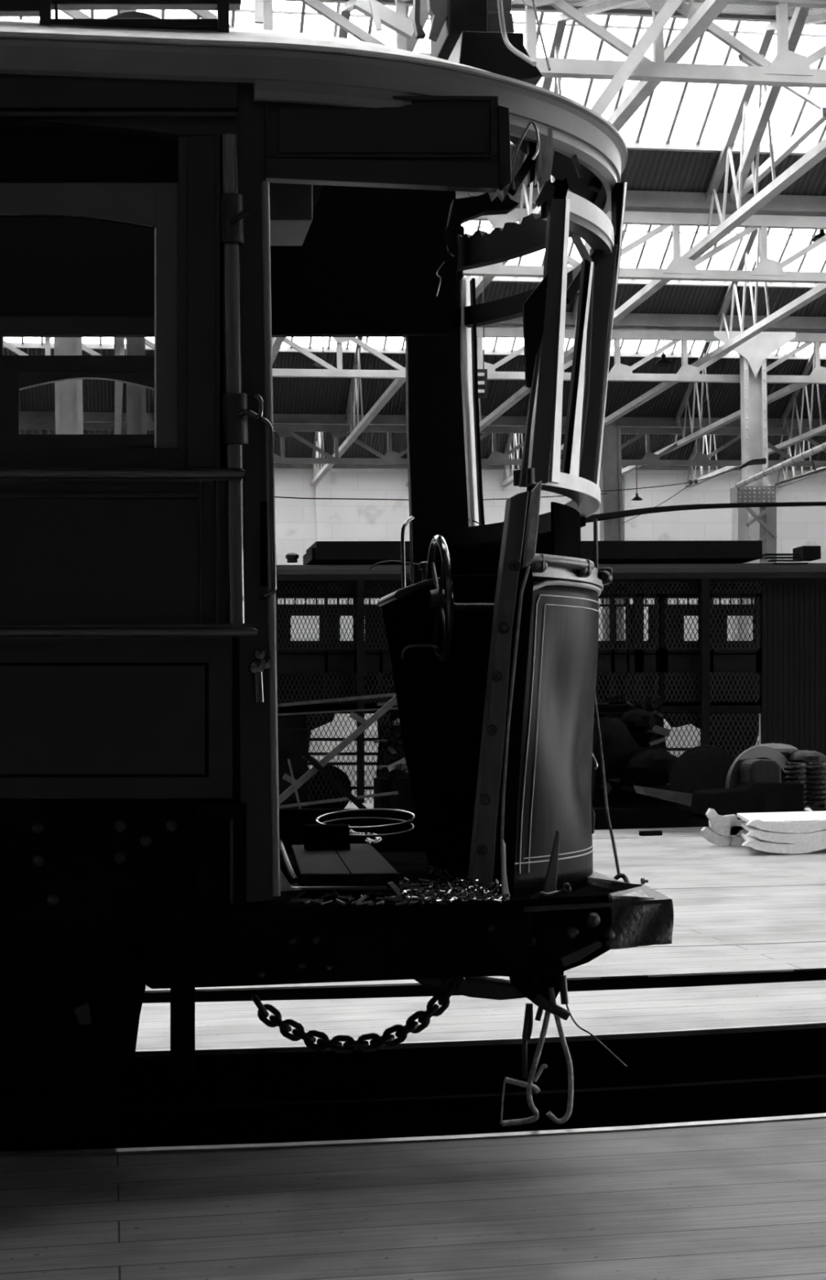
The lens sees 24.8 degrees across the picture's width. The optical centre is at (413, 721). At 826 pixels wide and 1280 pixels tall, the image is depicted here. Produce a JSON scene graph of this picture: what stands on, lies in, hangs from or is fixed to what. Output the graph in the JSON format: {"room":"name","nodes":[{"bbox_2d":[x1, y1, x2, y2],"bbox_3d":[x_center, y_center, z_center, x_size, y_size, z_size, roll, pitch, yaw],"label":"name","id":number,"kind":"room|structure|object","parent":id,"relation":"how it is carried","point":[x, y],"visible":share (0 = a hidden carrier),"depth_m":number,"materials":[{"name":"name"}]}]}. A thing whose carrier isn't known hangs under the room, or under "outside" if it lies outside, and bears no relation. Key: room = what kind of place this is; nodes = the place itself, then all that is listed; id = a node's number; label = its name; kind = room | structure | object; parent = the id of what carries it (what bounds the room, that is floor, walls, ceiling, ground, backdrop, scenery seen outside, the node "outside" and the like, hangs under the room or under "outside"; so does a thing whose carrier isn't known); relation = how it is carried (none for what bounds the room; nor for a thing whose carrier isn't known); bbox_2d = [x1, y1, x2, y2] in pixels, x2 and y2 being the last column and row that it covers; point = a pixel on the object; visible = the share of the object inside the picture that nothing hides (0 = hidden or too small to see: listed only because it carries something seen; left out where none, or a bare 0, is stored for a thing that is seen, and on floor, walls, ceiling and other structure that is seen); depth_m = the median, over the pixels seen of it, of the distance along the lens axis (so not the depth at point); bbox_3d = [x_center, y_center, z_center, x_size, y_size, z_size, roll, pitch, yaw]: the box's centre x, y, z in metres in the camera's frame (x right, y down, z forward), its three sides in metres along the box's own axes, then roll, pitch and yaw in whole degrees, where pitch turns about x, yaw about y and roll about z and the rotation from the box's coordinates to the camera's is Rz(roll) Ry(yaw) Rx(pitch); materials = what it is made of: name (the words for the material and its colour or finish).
{"room":"tram depot","nodes":[
{"label":"tram depot","id":0,"kind":"room"},
{"bbox_2d":[254,0,263,24],"bbox_3d":[-1.283,-5.909,15.611,0.073,0.191,0.049,-1,0,-9],"label":"brace","id":1,"kind":"object","parent":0,"point":[259,4],"visible":1,"depth_m":15.59,"materials":[{"name":"paint"}]},
{"bbox_2d":[0,771,825,1279],"bbox_3d":[0.905,1.435,20.553,33.220,0.400,54.300,-1,0,-9],"label":"floor","id":2,"kind":"structure","parent":0,"point":[746,1201],"depth_m":5.13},
{"bbox_2d":[53,337,83,434],"bbox_3d":[-4.077,-2.456,22.343,0.320,7.550,0.260,-1,0,-9],"label":"steel column","id":3,"kind":"structure","parent":2,"relation":"on","point":[68,393],"depth_m":22.25,"materials":[{"name":"metal"}]},
{"bbox_2d":[275,493,608,500],"bbox_3d":[0.128,-3.875,31.497,0.328,1.991,19.970,-1,0,25],"label":"wire","id":4,"kind":"object","parent":3,"relation":"attached to","point":[601,493],"visible":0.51,"depth_m":29.67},
{"bbox_2d":[125,337,146,434],"bbox_3d":[-3.834,-2.460,26.231,0.260,7.550,0.260,-1,0,-9],"label":"steel column","id":5,"kind":"structure","parent":2,"relation":"on","point":[136,395],"depth_m":26.14,"materials":[{"name":"metal"}]},
{"bbox_2d":[277,728,308,808],"bbox_3d":[-1.385,0.674,20.894,0.405,1.186,0.500,-1,0,-9],"label":"base cabinet","id":6,"kind":"object","parent":2,"relation":"on","point":[300,765],"visible":0.26,"depth_m":20.65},
{"bbox_2d":[287,759,301,808],"bbox_3d":[-1.234,0.816,20.057,0.205,0.830,0.017,-1,0,-9],"label":"pole","id":7,"kind":"object","parent":2,"relation":"on","point":[288,760],"visible":0.64,"depth_m":20.05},
{"bbox_2d":[278,728,366,808],"bbox_3d":[-0.832,0.666,20.224,1.241,1.200,0.042,-1,0,-9],"label":"pole","id":8,"kind":"object","parent":2,"relation":"on","point":[283,734],"visible":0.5,"depth_m":20.18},
{"bbox_2d":[279,695,397,804],"bbox_3d":[-0.951,0.430,20.284,1.940,1.627,0.095,-1,0,-9],"label":"ladder","id":9,"kind":"object","parent":2,"relation":"on","point":[366,723],"visible":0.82,"depth_m":20.30,"materials":[{"name":"metal"}]},
{"bbox_2d":[279,791,398,808],"bbox_3d":[-0.912,0.878,20.666,1.512,0.180,0.022,-1,0,-9],"label":"pole","id":10,"kind":"object","parent":2,"relation":"on","point":[395,792],"visible":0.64,"depth_m":20.67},
{"bbox_2d":[373,687,416,808],"bbox_3d":[0.101,0.447,21.329,1.068,1.672,0.717,-1,0,-9],"label":"rack","id":11,"kind":"object","parent":2,"relation":"on","point":[405,799],"visible":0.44,"depth_m":21.06,"materials":[{"name":"black metal"}]},
{"bbox_2d":[277,693,395,706],"bbox_3d":[-0.935,-0.228,20.838,1.660,0.163,0.025,-1,0,-9],"label":"pole","id":12,"kind":"object","parent":11,"relation":"on","point":[389,694],"visible":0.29,"depth_m":20.84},
{"bbox_2d":[277,707,398,715],"bbox_3d":[-0.877,-0.106,20.827,1.436,0.073,0.014,-1,0,-9],"label":"pole","id":13,"kind":"object","parent":11,"relation":"on","point":[369,709],"visible":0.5,"depth_m":20.81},
{"bbox_2d":[0,1112,825,1156],"bbox_3d":[3.210,1.265,6.921,32.500,0.150,1.662,-1,0,-9],"label":"rail","id":14,"kind":"object","parent":2,"relation":"on","point":[815,1116],"visible":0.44,"depth_m":5.58,"materials":[{"name":"metal"}]},
{"bbox_2d":[0,0,673,1142],"bbox_3d":[-3.104,-0.647,5.824,7.750,3.860,2.264,-1,0,-9],"label":"tram","id":15,"kind":"object","parent":14,"relation":"on","point":[208,189],"visible":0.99,"depth_m":5.23,"materials":[{"name":"paint"}]},
{"bbox_2d":[0,125,177,182],"bbox_3d":[-1.145,-1.567,5.143,1.021,0.230,0.010,-1,0,-9],"label":"blind","id":16,"kind":"object","parent":15,"relation":"hanging from","point":[28,153],"depth_m":5.17,"materials":[{"name":"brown wood"}]},
{"bbox_2d":[280,839,299,883],"bbox_3d":[-0.462,0.480,6.744,0.028,0.050,1.892,-1,0,-6],"label":"bar","id":17,"kind":"object","parent":15,"relation":"on","point":[294,877],"visible":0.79,"depth_m":6.19,"materials":[{"name":"black metal"}]},
{"bbox_2d":[294,885,386,889],"bbox_3d":[-0.219,0.480,5.388,0.289,0.016,0.030,-1,0,-9],"label":"batten","id":18,"kind":"object","parent":15,"relation":"on","point":[352,887],"visible":0.79,"depth_m":5.38,"materials":[{"name":"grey wood"}]},
{"bbox_2d":[291,843,399,897],"bbox_3d":[-0.238,0.475,6.074,0.284,0.072,1.358,-1,0,-5],"label":"wooden board","id":19,"kind":"object","parent":15,"relation":"on","point":[362,864],"visible":0.88,"depth_m":5.56,"materials":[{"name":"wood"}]},
{"bbox_2d":[303,823,350,850],"bbox_3d":[-0.298,0.402,6.477,0.150,0.090,0.120,-1,0,-9],"label":"box","id":20,"kind":"object","parent":19,"relation":"on","point":[317,837],"visible":1,"depth_m":6.42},
{"bbox_2d":[347,824,382,845],"bbox_3d":[-0.169,0.422,7.000,0.087,0.039,0.750,-1,0,-9],"label":"chain","id":21,"kind":"object","parent":19,"relation":"on","point":[379,839],"visible":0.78,"depth_m":6.87,"materials":[{"name":"metal"}]},
{"bbox_2d":[251,977,465,1054],"bbox_3d":[-0.155,0.882,5.746,0.676,0.273,0.058,-1,0,-9],"label":"chain","id":22,"kind":"object","parent":15,"relation":"hanging from","point":[442,998],"visible":0.92,"depth_m":5.73,"materials":[{"name":"black metal"}]},
{"bbox_2d":[315,808,415,837],"bbox_3d":[-0.166,0.357,6.607,0.353,0.085,0.318,-1,0,-9],"label":"hoop","id":23,"kind":"object","parent":15,"relation":"on","point":[407,822],"visible":0.91,"depth_m":6.67,"materials":[{"name":"metal"}]},
{"bbox_2d":[284,876,510,906],"bbox_3d":[-0.065,0.496,5.511,0.688,0.033,0.807,-1,0,2],"label":"chips","id":24,"kind":"object","parent":15,"relation":"on","point":[362,898],"visible":0.33,"depth_m":5.25,"materials":[{"name":"metal"}]},
{"bbox_2d":[280,869,302,891],"bbox_3d":[-0.352,0.444,5.326,0.071,0.073,0.030,-1,0,-9],"label":"wood splinter","id":25,"kind":"object","parent":24,"relation":"on","point":[285,885],"visible":0.59,"depth_m":5.31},
{"bbox_2d":[398,862,506,905],"bbox_3d":[0.121,0.472,5.703,0.315,0.074,2.125,-1,0,2],"label":"debris","id":26,"kind":"object","parent":15,"relation":"on","point":[459,891],"visible":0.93,"depth_m":5.07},
{"bbox_2d":[531,993,570,1020],"bbox_3d":[0.423,0.877,5.759,0.121,0.087,0.031,-1,0,-9],"label":"pin","id":27,"kind":"object","parent":15,"relation":"attached to","point":[537,999],"visible":1,"depth_m":5.75,"materials":[{"name":"black metal"}]},
{"bbox_2d":[502,1010,551,1126],"bbox_3d":[0.348,1.064,5.746,0.158,0.348,0.018,-1,0,-9],"label":"rod","id":28,"kind":"object","parent":27,"relation":"hanging from","point":[547,1015],"visible":1,"depth_m":5.74,"materials":[{"name":"metal"}]},
{"bbox_2d":[504,1076,540,1093],"bbox_3d":[0.335,1.115,5.744,0.113,0.055,0.017,-1,0,-9],"label":"rod","id":29,"kind":"object","parent":28,"relation":"attached to","point":[508,1080],"visible":1,"depth_m":5.74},
{"bbox_2d":[500,1079,505,1124],"bbox_3d":[0.275,1.163,5.734,0.020,0.135,0.006,-1,0,-9],"label":"rod","id":30,"kind":"object","parent":29,"relation":"attached to","point":[504,1086],"visible":1,"depth_m":5.73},
{"bbox_2d":[533,1063,547,1081],"bbox_3d":[0.391,1.079,5.753,0.048,0.055,0.012,-1,0,-9],"label":"rod","id":31,"kind":"object","parent":28,"relation":"attached to","point":[543,1066],"visible":1,"depth_m":5.75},
{"bbox_2d":[522,1003,530,1078],"bbox_3d":[0.349,0.979,5.746,0.030,0.228,0.016,-1,0,-9],"label":"rod","id":32,"kind":"object","parent":27,"relation":"hanging from","point":[525,1073],"visible":1,"depth_m":5.74,"materials":[{"name":"black metal"}]},
{"bbox_2d":[526,1003,533,1040],"bbox_3d":[0.356,0.922,5.748,0.025,0.113,0.014,-1,0,-9],"label":"rod","id":33,"kind":"object","parent":27,"relation":"hanging from","point":[531,1020],"visible":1,"depth_m":5.74,"materials":[{"name":"black metal"}]},
{"bbox_2d":[565,1004,626,1066],"bbox_3d":[0.565,0.969,5.781,0.192,0.205,0.006,-1,0,-9],"label":"wire","id":34,"kind":"object","parent":27,"relation":"hanging from","point":[566,1005],"visible":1,"depth_m":5.78,"materials":[{"name":"black metal"}]},
{"bbox_2d":[546,986,573,1124],"bbox_3d":[0.449,1.028,5.762,0.088,0.421,0.017,-1,0,-9],"label":"rod","id":35,"kind":"object","parent":15,"relation":"hanging from","point":[570,1068],"visible":1,"depth_m":5.76,"materials":[{"name":"metal"}]},
{"bbox_2d":[559,974,568,1004],"bbox_3d":[0.463,0.825,5.765,0.029,0.088,0.024,-1,0,-9],"label":"turnbuckle","id":36,"kind":"object","parent":15,"relation":"attached to","point":[562,979],"visible":1,"depth_m":5.76,"materials":[{"name":"black metal"}]},
{"bbox_2d":[591,753,595,834],"bbox_3d":[0.618,0.251,6.572,0.039,0.289,0.080,-1,0,-9],"label":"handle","id":37,"kind":"object","parent":15,"relation":"attached to","point":[593,771],"depth_m":6.53,"materials":[{"name":"black metal"}]},
{"bbox_2d":[594,693,629,883],"bbox_3d":[0.644,0.074,6.224,0.049,0.925,0.335,-1,0,-9],"label":"rope","id":38,"kind":"object","parent":15,"relation":"hanging from","point":[619,875],"visible":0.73,"depth_m":6.20,"materials":[{"name":"black metal"}]},
{"bbox_2d":[133,1021,825,1056],"bbox_3d":[2.937,1.204,8.604,32.500,0.020,1.760,-1,0,-9],"label":"rail","id":39,"kind":"object","parent":2,"relation":"on","point":[449,1042],"visible":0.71,"depth_m":7.30,"materials":[{"name":"metal"}]},
{"bbox_2d":[275,540,825,808],"bbox_3d":[0.402,-0.569,25.522,14.356,3.646,2.580,-1,0,-9],"label":"carriage","id":40,"kind":"object","parent":2,"relation":"on","point":[716,685],"visible":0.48,"depth_m":24.96,"materials":[{"name":"black metal"}]},
{"bbox_2d":[285,552,298,563],"bbox_3d":[-1.615,-2.186,25.069,0.174,0.130,0.174,-1,0,-9],"label":"roof vent","id":41,"kind":"object","parent":40,"relation":"attached to","point":[291,557],"depth_m":25.01,"materials":[{"name":"black metal"}]},
{"bbox_2d":[277,597,753,606],"bbox_3d":[-0.602,-1.689,26.543,11.477,0.216,0.030,-1,0,-9],"label":"grille","id":42,"kind":"object","parent":40,"relation":"attached to","point":[620,605],"depth_m":27.12,"materials":[{"name":"metal"}]},
{"bbox_2d":[600,427,624,640],"bbox_3d":[4.351,-2.599,40.822,0.420,7.550,0.260,-1,0,-9],"label":"steel column","id":43,"kind":"structure","parent":2,"relation":"on","point":[611,470],"depth_m":40.73,"materials":[{"name":"metal"}]},
{"bbox_2d":[591,693,679,807],"bbox_3d":[2.685,0.484,22.413,1.484,1.629,1.000,-1,0,-9],"label":"heap","id":44,"kind":"object","parent":2,"relation":"on","point":[621,793],"visible":0.32,"depth_m":22.06,"materials":[{"name":"metal"}]},
{"bbox_2d":[639,830,662,835],"bbox_3d":[2.510,1.183,19.806,0.230,0.050,0.100,-1,0,-9],"label":"block","id":45,"kind":"object","parent":2,"relation":"on","point":[651,833],"visible":1,"depth_m":19.76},
{"bbox_2d":[633,785,692,806],"bbox_3d":[2.828,0.831,20.485,0.764,0.263,0.350,-1,0,-9],"label":"plate","id":46,"kind":"object","parent":2,"relation":"on","point":[684,798],"visible":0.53,"depth_m":20.31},
{"bbox_2d":[669,745,735,818],"bbox_3d":[3.257,0.677,20.835,0.819,0.819,0.100,-1,0,8],"label":"wheel","id":47,"kind":"object","parent":2,"relation":"on","point":[702,767],"visible":0.64,"depth_m":20.80,"materials":[{"name":"metal"}]},
{"bbox_2d":[592,807,825,830],"bbox_3d":[3.784,1.131,21.525,3.687,0.351,0.500,-1,0,-9],"label":"timber skid","id":48,"kind":"object","parent":2,"relation":"on","point":[621,818],"visible":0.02,"depth_m":21.09,"materials":[{"name":"wood"}]},
{"bbox_2d":[621,746,678,786],"bbox_3d":[2.696,0.521,21.288,0.704,0.467,0.692,-1,0,-9],"label":"casting","id":49,"kind":"object","parent":48,"relation":"on","point":[651,766],"visible":0.93,"depth_m":21.07,"materials":[{"name":"metal"}]},
{"bbox_2d":[592,714,638,781],"bbox_3d":[2.215,0.304,21.430,0.723,0.771,0.680,-1,0,-9],"label":"casting","id":50,"kind":"object","parent":49,"relation":"on","point":[618,744],"visible":0.73,"depth_m":21.17,"materials":[{"name":"metal"}]},
{"bbox_2d":[620,708,655,733],"bbox_3d":[2.588,-0.001,21.590,0.367,0.296,0.698,-1,0,-9],"label":"casting","id":51,"kind":"object","parent":50,"relation":"on","point":[638,721],"visible":0.94,"depth_m":21.34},
{"bbox_2d":[713,330,795,745],"bbox_3d":[5.662,-2.622,30.894,1.400,7.550,0.220,-1,0,-9],"label":"steel column","id":52,"kind":"structure","parent":2,"relation":"on","point":[753,353],"depth_m":30.84,"materials":[{"name":"metal"}]},
{"bbox_2d":[725,746,789,819],"bbox_3d":[3.772,0.737,20.287,0.776,0.934,0.721,-1,0,10],"label":"wheel","id":53,"kind":"object","parent":2,"relation":"on","point":[760,752],"visible":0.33,"depth_m":20.18,"materials":[{"name":"black"}]},
{"bbox_2d":[690,758,804,816],"bbox_3d":[3.530,0.703,19.890,1.062,0.602,0.650,-1,0,-9],"label":"motor","id":54,"kind":"object","parent":53,"relation":"attached to","point":[760,788],"visible":0.88,"depth_m":19.61,"materials":[{"name":"metal"}]},
{"bbox_2d":[783,761,825,808],"bbox_3d":[4.173,0.678,19.917,0.479,0.499,0.242,-1,0,-9],"label":"coil spring","id":55,"kind":"object","parent":54,"relation":"on","point":[816,780],"visible":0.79,"depth_m":19.84,"materials":[{"name":"metal"}]},
{"bbox_2d":[749,742,825,766],"bbox_3d":[4.140,0.380,20.681,0.941,0.287,0.600,-1,0,43],"label":"bundle","id":56,"kind":"object","parent":53,"relation":"on","point":[792,753],"visible":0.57,"depth_m":20.46,"materials":[{"name":"fabric"}]},
{"bbox_2d":[701,826,825,853],"bbox_3d":[3.888,1.087,17.525,2.133,0.194,1.370,-1,0,-9],"label":"frame","id":57,"kind":"object","parent":2,"relation":"on","point":[752,842],"visible":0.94,"depth_m":16.78,"materials":[{"name":"white paint"}]},
{"bbox_2d":[708,819,825,844],"bbox_3d":[3.908,0.994,17.529,2.089,0.190,1.370,-1,0,-9],"label":"frame","id":58,"kind":"object","parent":57,"relation":"on","point":[784,837],"visible":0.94,"depth_m":16.78,"materials":[{"name":"white paint"}]},
{"bbox_2d":[705,807,825,833],"bbox_3d":[3.885,0.919,17.525,2.056,0.223,1.370,-1,0,-9],"label":"frame","id":59,"kind":"object","parent":58,"relation":"on","point":[808,821],"visible":1,"depth_m":17.09,"materials":[{"name":"white paint"}]},
{"bbox_2d":[729,441,825,744],"bbox_3d":[5.992,-1.443,28.642,0.778,5.542,3.447,-1,0,-22],"label":"column","id":60,"kind":"structure","parent":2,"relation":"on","point":[740,493],"depth_m":29.84,"materials":[{"name":"metal"}]},
{"bbox_2d":[0,969,825,1151],"bbox_3d":[2.484,1.794,10.751,32.965,1.150,6.252,-1,0,-8],"label":"pit","id":61,"kind":"structure","parent":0,"point":[466,1069],"depth_m":7.29,"materials":[{"name":"concrete"}]},
{"bbox_2d":[115,1073,825,1114],"bbox_3d":[2.948,1.410,8.559,32.500,0.020,1.788,-1,0,-9],"label":"rail","id":62,"kind":"object","parent":61,"relation":"attached to","point":[318,1104],"visible":0.83,"depth_m":7.22,"materials":[{"name":"metal"}]},
{"bbox_2d":[3,342,825,418],"bbox_3d":[-2.183,-7.128,39.450,32.500,1.128,1.850,-1,0,-9],"label":"ceiling","id":63,"kind":"structure","parent":0,"point":[291,395],"depth_m":40.11,"materials":[{"name":"metal"}]},
{"bbox_2d":[19,429,825,460],"bbox_3d":[-3.331,-6.921,46.583,32.500,0.753,1.200,-1,0,-9],"label":"roof beam","id":64,"kind":"structure","parent":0,"point":[294,447],"depth_m":47.49,"materials":[{"name":"metal"}]},
{"bbox_2d":[274,467,825,772],"bbox_3d":[-3.368,-2.068,47.324,32.900,9.150,0.300,-1,0,-9],"label":"wall","id":65,"kind":"structure","parent":0,"point":[347,520],"depth_m":48.10,"materials":[{"name":"brick"}]},
{"bbox_2d":[113,9,136,434],"bbox_3d":[-4.348,-6.868,27.785,0.130,1.942,38.028,-1,0,-9],"label":"roof truss","id":66,"kind":"object","parent":65,"relation":"attached to","point":[118,341],"visible":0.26,"depth_m":34.27,"materials":[{"name":"metal"}]},
{"bbox_2d":[59,0,825,88],"bbox_3d":[0.557,-6.073,16.311,11.500,0.855,0.125,-1,0,-9],"label":"girder","id":67,"kind":"object","parent":66,"relation":"attached to","point":[788,68],"visible":0.56,"depth_m":16.53,"materials":[{"name":"metal"}]},
{"bbox_2d":[315,465,330,762],"bbox_3d":[-2.275,-2.587,47.289,0.250,7.750,0.120,-1,0,-9],"label":"trim","id":68,"kind":"structure","parent":65,"relation":"attached to","point":[320,489],"depth_m":47.23,"materials":[{"name":"metal"}]},
{"bbox_2d":[271,0,429,364],"bbox_3d":[-1.930,-6.909,28.175,0.130,1.942,38.028,-1,0,-9],"label":"roof truss","id":69,"kind":"object","parent":65,"relation":"attached to","point":[347,7],"visible":0.05,"depth_m":20.07,"materials":[{"name":"metal"}]},
{"bbox_2d":[353,0,413,39],"bbox_3d":[-0.231,-5.897,15.679,0.532,0.353,0.084,-1,0,-9],"label":"brace","id":70,"kind":"object","parent":69,"relation":"attached to","point":[391,19],"visible":0.83,"depth_m":15.65,"materials":[{"name":"paint"}]},
{"bbox_2d":[368,0,382,31],"bbox_3d":[-0.309,-5.861,15.566,0.108,0.261,0.035,-1,0,-9],"label":"brace","id":71,"kind":"object","parent":70,"relation":"attached to","point":[373,5],"visible":1,"depth_m":15.55,"materials":[{"name":"paint"}]},
{"bbox_2d":[310,0,731,486],"bbox_3d":[0.489,-6.950,28.565,0.130,1.942,38.028,-1,0,-9],"label":"roof truss","id":72,"kind":"object","parent":65,"relation":"attached to","point":[696,24],"visible":0.43,"depth_m":21.16,"materials":[{"name":"metal"}]},
{"bbox_2d":[591,0,683,115],"bbox_3d":[1.910,-5.748,16.328,1.104,1.466,0.077,-1,0,-9],"label":"brace","id":73,"kind":"object","parent":72,"relation":"attached to","point":[668,10],"visible":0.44,"depth_m":16.29,"materials":[{"name":"paint"}]},
{"bbox_2d":[274,463,820,470],"bbox_3d":[-3.419,-6.473,47.175,32.500,0.200,0.240,-1,0,-9],"label":"trim","id":74,"kind":"structure","parent":65,"relation":"attached to","point":[276,465],"depth_m":47.91,"materials":[{"name":"grey paint"}]},
{"bbox_2d":[406,13,825,486],"bbox_3d":[2.907,-6.991,28.956,0.130,1.942,38.028,-1,0,-9],"label":"roof truss","id":75,"kind":"object","parent":65,"relation":"attached to","point":[818,153],"visible":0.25,"depth_m":22.70,"materials":[{"name":"metal"}]},
{"bbox_2d":[729,7,809,204],"bbox_3d":[3.878,-6.736,20.548,0.092,0.426,6.246,-1,0,3],"label":"brace","id":76,"kind":"object","parent":75,"relation":"attached to","point":[800,14],"visible":0.78,"depth_m":20.68,"materials":[{"name":"grey paint"}]},
{"bbox_2d":[741,107,825,198],"bbox_3d":[4.353,-6.715,22.246,0.078,0.324,2.515,-1,0,-13],"label":"brace","id":77,"kind":"object","parent":75,"relation":"attached to","point":[819,118],"visible":0.75,"depth_m":21.93,"materials":[{"name":"paint"}]},
{"bbox_2d":[500,227,825,486],"bbox_3d":[5.325,-7.032,29.346,0.130,1.942,38.028,-1,0,-9],"label":"roof truss","id":78,"kind":"object","parent":65,"relation":"attached to","point":[820,290],"visible":0.42,"depth_m":30.09,"materials":[{"name":"metal"}]},
{"bbox_2d":[3,327,825,383],"bbox_3d":[1.552,-5.984,30.551,18.000,0.828,0.125,-1,0,-9],"label":"girder","id":79,"kind":"object","parent":78,"relation":"attached to","point":[619,372],"visible":0.38,"depth_m":30.79,"materials":[{"name":"metal"}]},
{"bbox_2d":[19,422,825,466],"bbox_3d":[1.687,-5.986,40.702,22.500,0.828,0.125,-1,0,-9],"label":"girder","id":80,"kind":"object","parent":78,"relation":"attached to","point":[496,458],"visible":0.48,"depth_m":40.66,"materials":[{"name":"metal"}]},
{"bbox_2d":[462,208,825,283],"bbox_3d":[1.187,-5.977,23.402,15.000,0.828,0.125,-1,0,-9],"label":"girder","id":81,"kind":"object","parent":78,"relation":"attached to","point":[680,268],"visible":0.34,"depth_m":23.74,"materials":[{"name":"metal"}]},
{"bbox_2d":[462,274,487,398],"bbox_3d":[0.734,-4.865,23.338,0.372,1.687,0.060,-1,0,-9],"label":"sign board","id":82,"kind":"object","parent":81,"relation":"hanging from","point":[482,373],"visible":0.36,"depth_m":23.34,"materials":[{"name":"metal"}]},
{"bbox_2d":[599,331,825,486],"bbox_3d":[7.744,-7.074,29.736,0.130,1.942,38.028,-1,0,-9],"label":"roof truss","id":83,"kind":"object","parent":65,"relation":"attached to","point":[791,388],"visible":0.51,"depth_m":39.81,"materials":[{"name":"metal"}]},
{"bbox_2d":[600,465,624,540],"bbox_3d":[5.151,-5.420,48.194,0.785,2.652,0.216,-1,0,-25],"label":"drain pipe","id":84,"kind":"object","parent":83,"relation":"attached to","point":[623,466],"visible":0.06,"depth_m":48.37,"materials":[{"name":"metal"}]},
{"bbox_2d":[684,342,825,487],"bbox_3d":[10.162,-7.115,30.126,0.130,1.942,38.028,-1,0,-9],"label":"roof truss","id":85,"kind":"object","parent":65,"relation":"attached to","point":[792,403],"visible":0.59,"depth_m":41.30,"materials":[{"name":"metal"}]},
{"bbox_2d":[775,435,825,488],"bbox_3d":[12.581,-7.156,30.517,0.130,1.942,38.028,-1,0,-9],"label":"roof truss","id":86,"kind":"object","parent":65,"relation":"attached to","point":[786,450],"visible":0.25,"depth_m":48.13,"materials":[{"name":"metal"}]},
{"bbox_2d":[411,0,825,17],"bbox_3d":[1.161,-7.379,18.709,32.500,1.517,4.530,-1,0,-9],"label":"ceiling","id":87,"kind":"structure","parent":0,"point":[731,9],"depth_m":20.58,"materials":[{"name":"metal"}]},
{"bbox_2d":[19,0,825,155],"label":"skylight","id":88,"kind":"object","parent":87,"relation":"attached to","point":[637,144],"depth_m":21.67,"materials":[{"name":"glass"}]},
{"bbox_2d":[737,53,825,110],"bbox_3d":[4.276,-7.280,21.475,0.052,0.553,3.699,-1,0,26],"label":"brace","id":89,"kind":"object","parent":88,"relation":"attached to","point":[797,92],"visible":0.42,"depth_m":21.94,"materials":[{"name":"paint"}]},
{"bbox_2d":[475,281,825,333],"bbox_3d":[-1.263,-7.338,33.730,32.500,1.517,8.600,-1,0,-9],"label":"ceiling","id":90,"kind":"structure","parent":0,"point":[668,300],"depth_m":30.69,"materials":[{"name":"metal"}]},
{"bbox_2d":[313,337,333,366],"bbox_3d":[-1.592,-6.703,33.188,0.343,0.862,0.343,-1,0,-9],"label":"pendant lamp","id":91,"kind":"object","parent":90,"relation":"hanging from","point":[322,356],"visible":0.58,"depth_m":33.17,"materials":[{"name":"black metal"}]},
{"bbox_2d":[3,337,825,359],"bbox_3d":[-2.011,-7.803,38.254,32.520,0.435,0.650,-1,0,-9],"label":"window","id":92,"kind":"structure","parent":90,"relation":"attached to","point":[19,345],"depth_m":38.80,"materials":[{"name":"grey paint"}]},
{"bbox_2d":[484,311,825,332],"bbox_3d":[-0.679,-6.519,30.195,32.500,0.200,0.240,-1,0,-9],"label":"trim","id":93,"kind":"structure","parent":90,"relation":"attached to","point":[631,321],"depth_m":30.96,"materials":[{"name":"grey paint"}]},
{"bbox_2d":[653,340,672,366],"bbox_3d":[4.561,-6.850,34.182,0.343,0.778,0.343,-1,0,-9],"label":"pendant lamp","id":94,"kind":"object","parent":90,"relation":"hanging from","point":[663,362],"visible":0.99,"depth_m":34.15,"materials":[{"name":"black metal"}]},
{"bbox_2d":[510,146,825,195],"bbox_3d":[0.480,-6.847,22.979,32.500,0.476,0.720,-1,0,-9],"label":"ceiling","id":95,"kind":"structure","parent":0,"point":[644,170],"depth_m":23.48,"materials":[{"name":"metal"}]},
{"bbox_2d":[600,466,740,491],"bbox_3d":[3.843,-3.626,27.979,2.415,0.428,0.012,-1,0,-9],"label":"wire","id":96,"kind":"object","parent":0,"point":[739,467],"visible":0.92,"depth_m":27.97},
{"bbox_2d":[739,457,766,468],"bbox_3d":[5.103,-3.879,28.183,0.408,0.172,0.100,-1,0,-9],"label":"insulator","id":97,"kind":"object","parent":96,"relation":"attached to","point":[753,461],"visible":1,"depth_m":28.15,"materials":[{"name":"black metal"}]},
{"bbox_2d":[585,502,825,522],"bbox_3d":[2.550,-1.819,16.342,0.983,1.698,14.780,-1,0,19],"label":"wire","id":98,"kind":"object","parent":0,"point":[600,517],"visible":0.73,"depth_m":17.99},
{"bbox_3d":[0.053,-7.361,25.570,32.500,1.517,4.530,-1,0,-9],"label":"ceiling","id":99,"kind":"structure","parent":0,"visible":0},
{"bbox_2d":[455,186,825,217],"bbox_3d":[0.428,-6.538,23.334,32.500,0.200,0.240,-1,0,-9],"label":"roof beam","id":100,"kind":"structure","parent":99,"relation":"attached to","point":[636,200],"depth_m":23.76,"materials":[{"name":"metal"}]},
{"bbox_2d":[462,220,825,288],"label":"window","id":101,"kind":"structure","parent":99,"relation":"attached to","point":[505,279],"depth_m":29.86,"materials":[{"name":"grey paint"}]},
{"bbox_3d":[-2.690,-7.314,42.575,32.500,1.517,4.480,-1,0,-9],"label":"ceiling","id":102,"kind":"structure","parent":0,"visible":0},
{"bbox_2d":[19,411,825,428],"bbox_3d":[-2.320,-6.492,40.364,32.500,0.200,0.240,-1,0,-9],"label":"roof beam","id":103,"kind":"structure","parent":102,"relation":"attached to","point":[24,416],"depth_m":40.57,"materials":[{"name":"metal"}]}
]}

